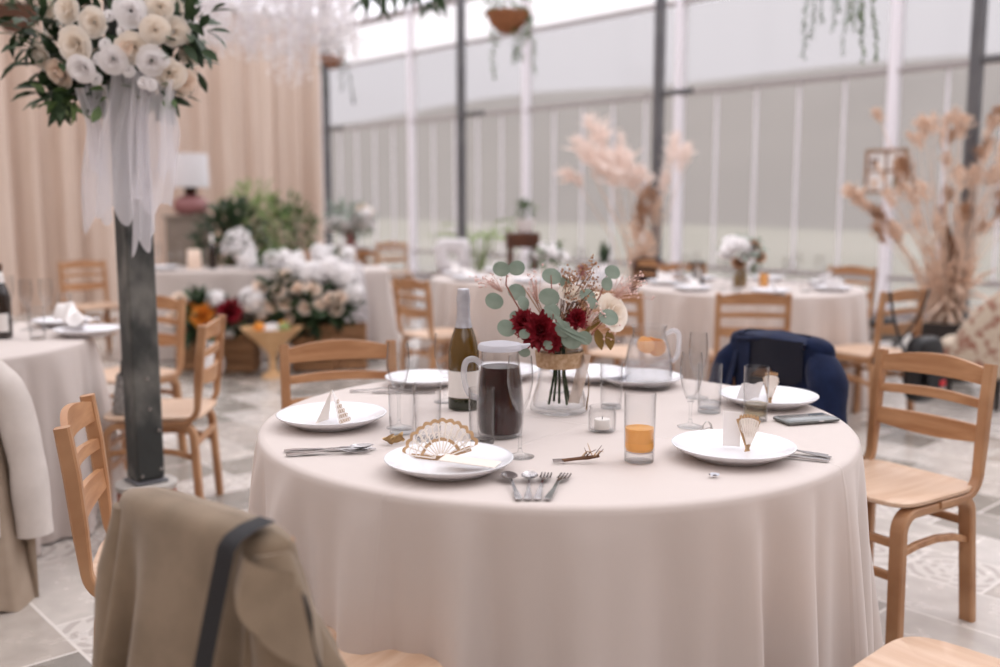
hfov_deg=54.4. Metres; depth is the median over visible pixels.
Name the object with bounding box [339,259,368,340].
fabric swag
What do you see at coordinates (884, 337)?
stool
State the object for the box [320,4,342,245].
trim
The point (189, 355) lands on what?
wooden crate
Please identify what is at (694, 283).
napkin
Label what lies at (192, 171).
table lamp
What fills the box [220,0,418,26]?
ceiling
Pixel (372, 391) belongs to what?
table knife
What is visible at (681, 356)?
champagne flute
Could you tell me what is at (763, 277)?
tumbler
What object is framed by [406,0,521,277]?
window
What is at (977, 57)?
trim
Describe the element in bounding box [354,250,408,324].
dining chair
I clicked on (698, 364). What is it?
tumbler
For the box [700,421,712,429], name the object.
wire cage
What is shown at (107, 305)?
dining chair
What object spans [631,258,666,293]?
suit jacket
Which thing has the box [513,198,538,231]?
potted plant
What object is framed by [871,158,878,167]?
picture
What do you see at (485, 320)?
tablecloth
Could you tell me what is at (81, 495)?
dining chair
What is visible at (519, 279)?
dinner plate
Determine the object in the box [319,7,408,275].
window
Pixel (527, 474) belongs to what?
bowl
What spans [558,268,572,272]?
dinner plate
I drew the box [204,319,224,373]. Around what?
floor vase
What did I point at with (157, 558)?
coat
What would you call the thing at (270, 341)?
fruit stand
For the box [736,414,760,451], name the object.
fan
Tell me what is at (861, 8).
vine
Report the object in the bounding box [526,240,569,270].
flower vase
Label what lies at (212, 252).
wine bottle
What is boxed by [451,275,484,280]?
dinner plate
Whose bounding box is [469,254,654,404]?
bouquet
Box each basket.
[0,0,40,41]
[319,37,355,103]
[319,54,343,67]
[482,0,536,79]
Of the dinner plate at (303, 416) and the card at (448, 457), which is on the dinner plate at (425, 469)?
the card at (448, 457)
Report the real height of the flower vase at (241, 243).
0.370 m
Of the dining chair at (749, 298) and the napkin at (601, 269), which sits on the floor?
the dining chair at (749, 298)
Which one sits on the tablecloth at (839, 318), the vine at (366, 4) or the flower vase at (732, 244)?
the flower vase at (732, 244)
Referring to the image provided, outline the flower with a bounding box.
[262,323,278,330]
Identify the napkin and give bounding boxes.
[53,302,100,326]
[450,263,462,272]
[463,267,474,277]
[586,267,596,277]
[593,263,605,272]
[657,270,671,281]
[688,276,700,287]
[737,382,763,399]
[769,279,776,290]
[817,271,831,281]
[824,276,840,287]
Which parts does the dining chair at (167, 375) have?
seat, leg frame, crest rail, post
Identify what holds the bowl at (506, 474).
on the spoon at (510, 475)
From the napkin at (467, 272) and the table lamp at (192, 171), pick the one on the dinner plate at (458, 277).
the napkin at (467, 272)
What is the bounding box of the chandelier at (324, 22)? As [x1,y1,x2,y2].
[195,0,364,90]
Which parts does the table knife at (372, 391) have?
handle, blade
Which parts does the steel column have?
plate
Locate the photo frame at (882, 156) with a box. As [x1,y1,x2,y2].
[864,148,908,192]
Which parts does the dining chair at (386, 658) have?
seat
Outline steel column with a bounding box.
[103,0,177,501]
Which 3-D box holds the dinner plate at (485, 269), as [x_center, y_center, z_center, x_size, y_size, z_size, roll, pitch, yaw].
[-0.015,-0.521,8.020,0.256,0.028,0.256,0,8,0]
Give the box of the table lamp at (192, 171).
[173,153,208,214]
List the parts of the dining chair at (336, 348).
post, crest rail, post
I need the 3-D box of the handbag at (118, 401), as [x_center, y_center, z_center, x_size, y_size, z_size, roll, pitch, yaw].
[-1.570,0.212,4.083,0.110,0.215,0.220,-1,8,-6]
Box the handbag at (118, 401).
[112,360,123,414]
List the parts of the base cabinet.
door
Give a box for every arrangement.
[165,283,258,350]
[238,255,367,344]
[552,111,696,292]
[838,105,999,382]
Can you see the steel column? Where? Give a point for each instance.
(136, 278)
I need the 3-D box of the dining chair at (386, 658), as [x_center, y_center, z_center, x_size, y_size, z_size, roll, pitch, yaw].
[-0.347,0.666,1.747,0.422,0.823,0.459,6,10,38]
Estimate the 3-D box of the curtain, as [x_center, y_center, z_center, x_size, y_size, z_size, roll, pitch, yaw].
[-6.873,-1.969,9.991,11.750,3.845,0.329,-7,10,-42]
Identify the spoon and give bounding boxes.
[300,443,373,454]
[500,471,521,499]
[521,471,537,499]
[796,449,831,458]
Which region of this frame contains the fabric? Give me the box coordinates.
[75,70,179,257]
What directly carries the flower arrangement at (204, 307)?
in the wooden crate at (243, 356)
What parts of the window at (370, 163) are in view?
pane, pane, pane, pane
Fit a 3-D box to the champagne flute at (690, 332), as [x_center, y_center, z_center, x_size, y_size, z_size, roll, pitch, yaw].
[0.565,0.090,2.775,0.064,0.190,0.064,0,8,0]
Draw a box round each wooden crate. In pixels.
[174,327,207,369]
[223,328,261,371]
[291,322,341,370]
[333,322,367,369]
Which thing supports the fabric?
hanging from the bouquet at (75, 64)
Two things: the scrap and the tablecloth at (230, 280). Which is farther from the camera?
the tablecloth at (230, 280)
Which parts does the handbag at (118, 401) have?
handle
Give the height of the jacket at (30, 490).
0.628 m
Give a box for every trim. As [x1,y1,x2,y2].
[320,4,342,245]
[456,0,484,258]
[650,0,693,258]
[958,0,999,317]
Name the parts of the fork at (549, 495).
handle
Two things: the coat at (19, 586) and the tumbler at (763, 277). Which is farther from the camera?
the tumbler at (763, 277)
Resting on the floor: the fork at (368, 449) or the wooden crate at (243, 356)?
the wooden crate at (243, 356)
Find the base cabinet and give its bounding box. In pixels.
[162,215,214,266]
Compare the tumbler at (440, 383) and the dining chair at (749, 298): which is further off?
the dining chair at (749, 298)
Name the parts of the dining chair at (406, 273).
post, crest rail, seat, post, leg frame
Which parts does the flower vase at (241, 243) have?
white flower, white flower, white flower, white flower, white flower, white flower, white flower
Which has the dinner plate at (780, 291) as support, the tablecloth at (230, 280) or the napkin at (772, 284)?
the napkin at (772, 284)
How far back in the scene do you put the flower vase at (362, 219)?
11.17 m
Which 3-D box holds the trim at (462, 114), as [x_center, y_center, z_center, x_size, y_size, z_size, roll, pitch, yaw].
[-0.371,-2.934,11.518,0.240,5.400,0.520,-7,10,-42]
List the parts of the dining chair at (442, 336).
post, crest rail, leg frame, post, seat, leg frame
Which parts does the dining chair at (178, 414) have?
leg frame, seat, post, crest rail, leg frame, post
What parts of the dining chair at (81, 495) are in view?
post, crest rail, post, seat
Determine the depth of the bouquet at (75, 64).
3.38 m
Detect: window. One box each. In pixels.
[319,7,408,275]
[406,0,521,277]
[521,0,675,284]
[670,0,891,316]
[876,0,999,320]
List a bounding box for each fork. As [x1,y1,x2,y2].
[286,448,370,455]
[350,387,412,391]
[534,472,551,499]
[544,472,571,499]
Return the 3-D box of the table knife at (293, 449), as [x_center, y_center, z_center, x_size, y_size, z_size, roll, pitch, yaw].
[-0.382,0.260,2.190,0.205,0.005,0.018,-1,8,-7]
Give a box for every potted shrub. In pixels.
[183,193,272,266]
[211,177,295,260]
[254,188,327,251]
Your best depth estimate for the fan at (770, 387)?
2.66 m
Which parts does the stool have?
leg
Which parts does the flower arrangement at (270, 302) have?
white flower, white flower, white flower, white flower, white flower, white flower, white flower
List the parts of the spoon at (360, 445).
handle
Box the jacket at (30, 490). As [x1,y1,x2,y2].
[0,360,53,538]
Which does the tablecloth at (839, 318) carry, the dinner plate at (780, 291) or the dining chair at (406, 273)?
the dinner plate at (780, 291)
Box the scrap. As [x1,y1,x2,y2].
[709,472,719,476]
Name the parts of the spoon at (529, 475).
handle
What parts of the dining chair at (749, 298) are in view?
leg frame, post, crest rail, post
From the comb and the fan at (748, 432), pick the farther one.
the fan at (748, 432)
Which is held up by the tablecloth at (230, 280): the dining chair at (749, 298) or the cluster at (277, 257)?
the cluster at (277, 257)
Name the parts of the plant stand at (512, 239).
leg, leg, leg, leg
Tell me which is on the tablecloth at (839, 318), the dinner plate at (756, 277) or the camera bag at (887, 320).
the dinner plate at (756, 277)
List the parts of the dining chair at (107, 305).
post, leg frame, crest rail, seat, post, leg frame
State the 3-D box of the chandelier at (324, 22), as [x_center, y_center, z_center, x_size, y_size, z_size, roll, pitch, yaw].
[-1.973,-4.481,8.082,1.652,4.841,1.044,0,8,0]
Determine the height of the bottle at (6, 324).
0.310 m
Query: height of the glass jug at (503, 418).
0.226 m
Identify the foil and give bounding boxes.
[382,431,404,443]
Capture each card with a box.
[316,389,350,423]
[438,454,500,467]
[722,411,740,446]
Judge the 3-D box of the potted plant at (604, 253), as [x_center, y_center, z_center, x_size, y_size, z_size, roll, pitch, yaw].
[0.838,-0.618,7.833,0.099,0.268,0.108,4,8,27]
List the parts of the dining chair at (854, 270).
crest rail, post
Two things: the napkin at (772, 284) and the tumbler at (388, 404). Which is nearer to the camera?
the tumbler at (388, 404)
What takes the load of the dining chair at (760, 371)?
on the floor
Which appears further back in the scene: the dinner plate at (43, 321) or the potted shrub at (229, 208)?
the potted shrub at (229, 208)
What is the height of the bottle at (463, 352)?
0.326 m
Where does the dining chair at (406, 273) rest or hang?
on the floor
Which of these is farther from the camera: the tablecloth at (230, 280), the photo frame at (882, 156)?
the photo frame at (882, 156)
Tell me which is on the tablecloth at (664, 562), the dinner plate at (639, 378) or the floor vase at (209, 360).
the dinner plate at (639, 378)
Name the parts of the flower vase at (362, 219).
white flower, white flower, white flower, white flower, white flower, blush flower, white flower, white flower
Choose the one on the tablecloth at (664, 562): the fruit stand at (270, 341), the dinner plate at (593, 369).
the dinner plate at (593, 369)
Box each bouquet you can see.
[0,0,235,126]
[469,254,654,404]
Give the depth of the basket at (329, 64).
12.08 m
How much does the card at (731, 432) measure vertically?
0.078 m
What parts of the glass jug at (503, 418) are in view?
lid, spout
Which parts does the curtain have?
rail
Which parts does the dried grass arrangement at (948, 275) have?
planter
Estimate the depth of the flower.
7.33 m
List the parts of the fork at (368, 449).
handle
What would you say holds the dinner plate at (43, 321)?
on the tablecloth at (56, 369)
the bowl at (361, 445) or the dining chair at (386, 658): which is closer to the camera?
the dining chair at (386, 658)
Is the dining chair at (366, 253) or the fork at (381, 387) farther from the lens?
the dining chair at (366, 253)
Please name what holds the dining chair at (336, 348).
on the floor
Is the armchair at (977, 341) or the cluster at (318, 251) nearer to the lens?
the armchair at (977, 341)
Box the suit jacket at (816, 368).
[708,328,848,423]
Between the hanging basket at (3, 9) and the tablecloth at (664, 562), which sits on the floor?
the tablecloth at (664, 562)
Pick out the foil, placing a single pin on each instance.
(390, 439)
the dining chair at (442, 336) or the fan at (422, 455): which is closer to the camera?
the fan at (422, 455)
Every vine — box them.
[350,0,448,22]
[800,0,840,60]
[840,0,858,56]
[846,0,878,64]
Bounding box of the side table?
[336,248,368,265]
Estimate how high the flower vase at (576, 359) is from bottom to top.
0.170 m
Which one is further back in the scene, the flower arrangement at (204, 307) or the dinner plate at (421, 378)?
the flower arrangement at (204, 307)
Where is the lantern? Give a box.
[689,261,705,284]
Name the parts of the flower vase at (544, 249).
white flower, white flower, white flower, white flower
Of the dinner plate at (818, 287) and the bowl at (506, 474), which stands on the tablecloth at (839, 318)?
the dinner plate at (818, 287)
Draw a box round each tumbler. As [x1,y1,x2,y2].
[388,404,414,431]
[414,383,440,438]
[468,388,494,441]
[624,392,655,462]
[697,364,722,409]
[759,272,769,286]
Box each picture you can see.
[870,179,877,187]
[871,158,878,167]
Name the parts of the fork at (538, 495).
handle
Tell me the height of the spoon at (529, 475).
0.010 m
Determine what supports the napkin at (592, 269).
on the dinner plate at (600, 277)
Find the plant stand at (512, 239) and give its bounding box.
[505,232,539,270]
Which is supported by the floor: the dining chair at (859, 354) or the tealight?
the dining chair at (859, 354)
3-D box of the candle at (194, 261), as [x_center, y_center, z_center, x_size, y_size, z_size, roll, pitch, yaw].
[-2.637,-0.642,8.388,0.120,0.170,0.070,-2,8,-11]
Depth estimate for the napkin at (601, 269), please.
7.63 m
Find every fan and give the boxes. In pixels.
[402,418,477,459]
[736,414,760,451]
[763,372,778,402]
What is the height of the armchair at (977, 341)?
0.860 m
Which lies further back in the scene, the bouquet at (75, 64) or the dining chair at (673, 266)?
the dining chair at (673, 266)
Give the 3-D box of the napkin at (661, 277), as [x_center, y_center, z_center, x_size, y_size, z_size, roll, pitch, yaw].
[1.143,-0.395,6.750,0.100,0.085,0.035,2,8,14]
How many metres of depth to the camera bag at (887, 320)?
7.87 m
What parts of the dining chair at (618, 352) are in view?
post, leg frame, crest rail, seat, post, leg frame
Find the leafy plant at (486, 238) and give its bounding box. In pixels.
[426,219,535,271]
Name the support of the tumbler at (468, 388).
on the tablecloth at (664, 562)
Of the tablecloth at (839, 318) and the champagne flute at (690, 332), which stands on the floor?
the tablecloth at (839, 318)
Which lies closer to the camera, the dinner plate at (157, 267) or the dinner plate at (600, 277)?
the dinner plate at (600, 277)
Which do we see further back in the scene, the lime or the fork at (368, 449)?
the lime
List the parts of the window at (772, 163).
pane, pane, pane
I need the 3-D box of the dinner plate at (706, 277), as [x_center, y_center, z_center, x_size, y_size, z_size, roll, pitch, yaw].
[1.465,-0.406,7.148,0.256,0.028,0.256,0,8,0]
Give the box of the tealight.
[594,416,609,429]
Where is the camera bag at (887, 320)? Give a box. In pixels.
[868,315,896,327]
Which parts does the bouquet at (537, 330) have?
spray stem, crimson flower, spray stem, crimson flower, stem, crimson flower, stem, stem, stem, stem, crimson flower, spray stem, spray stem, spray stem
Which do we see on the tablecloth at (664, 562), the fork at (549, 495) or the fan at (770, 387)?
the fork at (549, 495)
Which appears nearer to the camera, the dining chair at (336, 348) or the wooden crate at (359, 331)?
the dining chair at (336, 348)
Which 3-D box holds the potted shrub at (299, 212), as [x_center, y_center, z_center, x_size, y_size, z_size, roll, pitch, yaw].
[-2.342,-0.900,10.904,0.854,1.527,0.692,3,8,21]
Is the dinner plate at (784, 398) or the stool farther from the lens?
the stool
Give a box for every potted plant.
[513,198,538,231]
[598,240,610,267]
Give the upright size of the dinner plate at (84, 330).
0.030 m
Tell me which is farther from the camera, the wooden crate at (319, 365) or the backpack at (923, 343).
the wooden crate at (319, 365)
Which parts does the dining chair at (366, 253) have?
crest rail, post, leg frame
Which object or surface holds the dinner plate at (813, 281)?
on the tablecloth at (839, 318)
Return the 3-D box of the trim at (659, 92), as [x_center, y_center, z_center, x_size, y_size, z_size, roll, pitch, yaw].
[1.639,-2.643,9.309,0.240,5.400,0.520,-7,10,-42]
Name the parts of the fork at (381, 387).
handle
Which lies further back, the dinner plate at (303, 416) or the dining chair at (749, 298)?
the dining chair at (749, 298)
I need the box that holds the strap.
[194,516,276,666]
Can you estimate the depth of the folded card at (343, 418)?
2.40 m
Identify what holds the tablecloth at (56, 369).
on the floor
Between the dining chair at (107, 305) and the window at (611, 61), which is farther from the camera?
the window at (611, 61)
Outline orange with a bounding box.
[253,322,264,330]
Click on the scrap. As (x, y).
(711, 473)
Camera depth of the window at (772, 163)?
12.12 m
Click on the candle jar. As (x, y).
(594, 431)
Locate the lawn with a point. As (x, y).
(333, 244)
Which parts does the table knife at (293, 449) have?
handle, blade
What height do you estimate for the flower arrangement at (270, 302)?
0.758 m
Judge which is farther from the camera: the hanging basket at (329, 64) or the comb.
the hanging basket at (329, 64)
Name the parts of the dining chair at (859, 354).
leg frame, post, seat, leg frame, crest rail, post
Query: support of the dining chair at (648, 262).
on the floor
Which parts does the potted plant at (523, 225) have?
pot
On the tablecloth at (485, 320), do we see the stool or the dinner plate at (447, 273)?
the dinner plate at (447, 273)
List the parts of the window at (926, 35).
pane, pane, pane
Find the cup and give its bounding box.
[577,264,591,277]
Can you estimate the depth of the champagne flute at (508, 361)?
2.12 m
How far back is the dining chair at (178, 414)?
4.03 m
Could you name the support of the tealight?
in the candle jar
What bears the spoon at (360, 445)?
on the tablecloth at (664, 562)
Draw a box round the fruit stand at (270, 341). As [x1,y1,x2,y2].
[240,324,302,378]
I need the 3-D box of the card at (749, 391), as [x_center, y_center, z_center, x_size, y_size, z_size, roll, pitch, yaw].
[0.690,0.159,2.683,0.070,0.056,0.025,-2,8,-17]
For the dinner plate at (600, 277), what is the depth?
7.07 m
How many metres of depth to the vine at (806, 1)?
6.38 m
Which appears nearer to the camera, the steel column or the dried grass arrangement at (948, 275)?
the steel column
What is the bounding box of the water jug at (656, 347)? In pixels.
[624,324,672,390]
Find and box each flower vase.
[217,226,255,268]
[320,196,378,248]
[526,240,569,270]
[530,348,590,415]
[716,231,768,286]
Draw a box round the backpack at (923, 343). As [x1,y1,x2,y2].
[889,289,945,402]
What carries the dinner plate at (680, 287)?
on the tablecloth at (839, 318)
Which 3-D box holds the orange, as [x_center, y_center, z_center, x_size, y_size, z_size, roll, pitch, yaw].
[-1.816,-0.044,7.337,0.088,0.088,0.090,0,8,0]
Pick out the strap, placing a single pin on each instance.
(206, 647)
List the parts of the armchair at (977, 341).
seat, leg, leg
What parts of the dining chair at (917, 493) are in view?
leg frame, post, seat, leg frame, crest rail, post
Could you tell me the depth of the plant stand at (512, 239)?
10.22 m
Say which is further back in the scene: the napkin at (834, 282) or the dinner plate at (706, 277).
the dinner plate at (706, 277)
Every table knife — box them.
[284,447,375,451]
[372,391,434,392]
[788,455,828,461]
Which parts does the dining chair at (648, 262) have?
post, crest rail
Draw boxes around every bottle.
[0,263,12,338]
[208,234,216,268]
[448,288,479,410]
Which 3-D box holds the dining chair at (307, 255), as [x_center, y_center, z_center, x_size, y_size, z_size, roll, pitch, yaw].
[-2.051,-0.405,9.851,0.422,0.823,0.459,0,8,-3]
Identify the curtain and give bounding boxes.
[0,0,324,316]
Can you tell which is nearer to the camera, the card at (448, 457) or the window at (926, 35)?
the card at (448, 457)
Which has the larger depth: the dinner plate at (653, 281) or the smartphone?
the dinner plate at (653, 281)
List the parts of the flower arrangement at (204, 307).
blush flower, blush flower, orange flower, orange flower, white flower, crimson flower, white flower, crimson flower, white flower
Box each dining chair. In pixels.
[53,393,111,596]
[57,260,118,351]
[103,315,225,507]
[104,295,187,469]
[279,339,396,409]
[281,535,442,666]
[297,252,310,258]
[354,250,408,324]
[376,242,414,306]
[392,277,479,370]
[579,288,672,370]
[631,259,664,305]
[657,263,706,278]
[707,292,791,381]
[733,346,804,385]
[827,265,877,343]
[834,288,926,427]
[853,636,999,666]
[863,348,997,644]
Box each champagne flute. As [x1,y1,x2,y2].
[386,342,410,429]
[507,361,532,458]
[677,356,702,428]
[687,332,707,398]
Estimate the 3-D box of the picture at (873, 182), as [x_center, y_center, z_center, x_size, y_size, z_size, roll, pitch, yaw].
[4.275,-1.717,11.121,0.006,0.100,0.085,-7,10,-42]
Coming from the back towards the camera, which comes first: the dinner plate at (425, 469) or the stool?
the stool
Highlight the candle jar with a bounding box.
[589,406,615,432]
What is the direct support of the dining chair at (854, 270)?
on the floor
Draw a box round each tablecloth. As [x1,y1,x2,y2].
[0,322,125,555]
[114,266,399,361]
[248,371,882,666]
[417,271,630,370]
[622,278,869,413]
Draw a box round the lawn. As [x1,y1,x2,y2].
[333,244,989,308]
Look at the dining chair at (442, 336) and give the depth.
6.47 m
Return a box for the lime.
[278,322,289,329]
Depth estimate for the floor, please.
4.07 m
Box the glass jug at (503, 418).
[476,340,530,438]
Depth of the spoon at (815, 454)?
2.13 m
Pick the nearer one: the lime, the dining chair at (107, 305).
the lime
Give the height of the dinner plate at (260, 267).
0.029 m
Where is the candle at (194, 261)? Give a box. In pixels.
[187,249,201,268]
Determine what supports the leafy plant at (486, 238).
on the floor
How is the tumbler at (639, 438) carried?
on the tablecloth at (664, 562)
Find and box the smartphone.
[773,413,839,424]
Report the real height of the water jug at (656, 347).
0.191 m
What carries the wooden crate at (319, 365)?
on the floor
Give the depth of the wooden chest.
10.88 m
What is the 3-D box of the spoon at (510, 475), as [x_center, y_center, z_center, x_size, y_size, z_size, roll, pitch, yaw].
[0.025,0.295,1.897,0.034,0.010,0.165,-1,8,-7]
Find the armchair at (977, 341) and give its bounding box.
[941,291,999,410]
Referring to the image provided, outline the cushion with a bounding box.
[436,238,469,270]
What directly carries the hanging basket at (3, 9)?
hanging from the ceiling
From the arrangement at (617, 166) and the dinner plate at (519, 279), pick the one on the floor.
the arrangement at (617, 166)
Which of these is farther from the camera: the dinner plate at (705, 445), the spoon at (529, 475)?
the dinner plate at (705, 445)
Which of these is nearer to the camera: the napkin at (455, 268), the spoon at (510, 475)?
the spoon at (510, 475)
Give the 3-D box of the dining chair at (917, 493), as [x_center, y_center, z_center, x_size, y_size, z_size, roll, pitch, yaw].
[1.236,0.489,3.086,0.459,0.823,0.422,-5,9,-33]
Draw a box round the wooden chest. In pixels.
[430,271,442,277]
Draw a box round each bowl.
[350,443,373,448]
[500,471,517,478]
[521,471,537,478]
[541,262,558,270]
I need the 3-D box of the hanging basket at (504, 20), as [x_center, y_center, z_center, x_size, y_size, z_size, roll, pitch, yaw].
[0.074,-4.292,8.504,0.504,4.036,0.437,-2,8,-14]
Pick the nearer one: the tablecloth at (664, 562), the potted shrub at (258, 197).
the tablecloth at (664, 562)
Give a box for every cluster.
[238,245,305,269]
[309,243,356,261]
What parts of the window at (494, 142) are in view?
pane, pane, pane, pane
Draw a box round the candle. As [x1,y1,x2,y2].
[696,268,700,282]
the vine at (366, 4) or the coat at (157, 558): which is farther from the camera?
the vine at (366, 4)
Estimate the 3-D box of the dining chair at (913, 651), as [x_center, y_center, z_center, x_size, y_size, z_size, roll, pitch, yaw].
[0.843,0.674,1.689,0.422,0.823,0.459,-7,10,-43]
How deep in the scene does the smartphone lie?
2.47 m
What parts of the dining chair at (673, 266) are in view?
post, crest rail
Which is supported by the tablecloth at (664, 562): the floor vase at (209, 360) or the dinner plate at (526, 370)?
the dinner plate at (526, 370)
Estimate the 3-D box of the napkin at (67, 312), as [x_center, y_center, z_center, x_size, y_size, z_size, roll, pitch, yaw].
[-1.847,-0.086,4.225,0.200,0.094,0.130,5,9,34]
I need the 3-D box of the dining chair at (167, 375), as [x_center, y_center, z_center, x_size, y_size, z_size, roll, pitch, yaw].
[-1.921,0.231,5.041,0.422,0.823,0.459,4,8,26]
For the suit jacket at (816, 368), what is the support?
hanging from the dining chair at (760, 371)
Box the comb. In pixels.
[552,443,602,462]
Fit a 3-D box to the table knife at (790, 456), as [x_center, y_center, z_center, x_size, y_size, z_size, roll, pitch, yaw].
[0.623,0.268,2.129,0.185,0.005,0.018,3,8,24]
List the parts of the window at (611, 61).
pane, pane, pane, pane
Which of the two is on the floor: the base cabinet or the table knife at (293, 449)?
the base cabinet
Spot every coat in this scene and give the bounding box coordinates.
[0,435,38,611]
[92,487,346,666]
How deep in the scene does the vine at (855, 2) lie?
7.18 m
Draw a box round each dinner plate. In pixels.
[30,316,91,326]
[52,324,119,337]
[155,265,179,269]
[245,265,270,269]
[276,401,386,431]
[384,441,513,481]
[385,369,447,388]
[442,271,463,275]
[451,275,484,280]
[479,362,539,379]
[483,268,493,272]
[511,277,543,282]
[549,364,630,383]
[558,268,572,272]
[572,275,605,280]
[598,368,682,388]
[646,279,682,284]
[671,429,796,465]
[673,285,712,291]
[682,275,716,280]
[719,385,818,409]
[749,275,784,280]
[749,287,790,294]
[806,279,844,284]
[811,285,851,291]
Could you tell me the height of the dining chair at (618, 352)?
0.823 m
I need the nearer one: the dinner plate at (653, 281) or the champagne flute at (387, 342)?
the champagne flute at (387, 342)
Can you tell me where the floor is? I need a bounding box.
[0,274,999,666]
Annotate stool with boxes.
[870,328,902,360]
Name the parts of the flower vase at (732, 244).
white flower, white flower, white flower, brown flower, white flower, white flower, white flower, brown flower, brown flower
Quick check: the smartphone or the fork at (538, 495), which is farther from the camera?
the smartphone

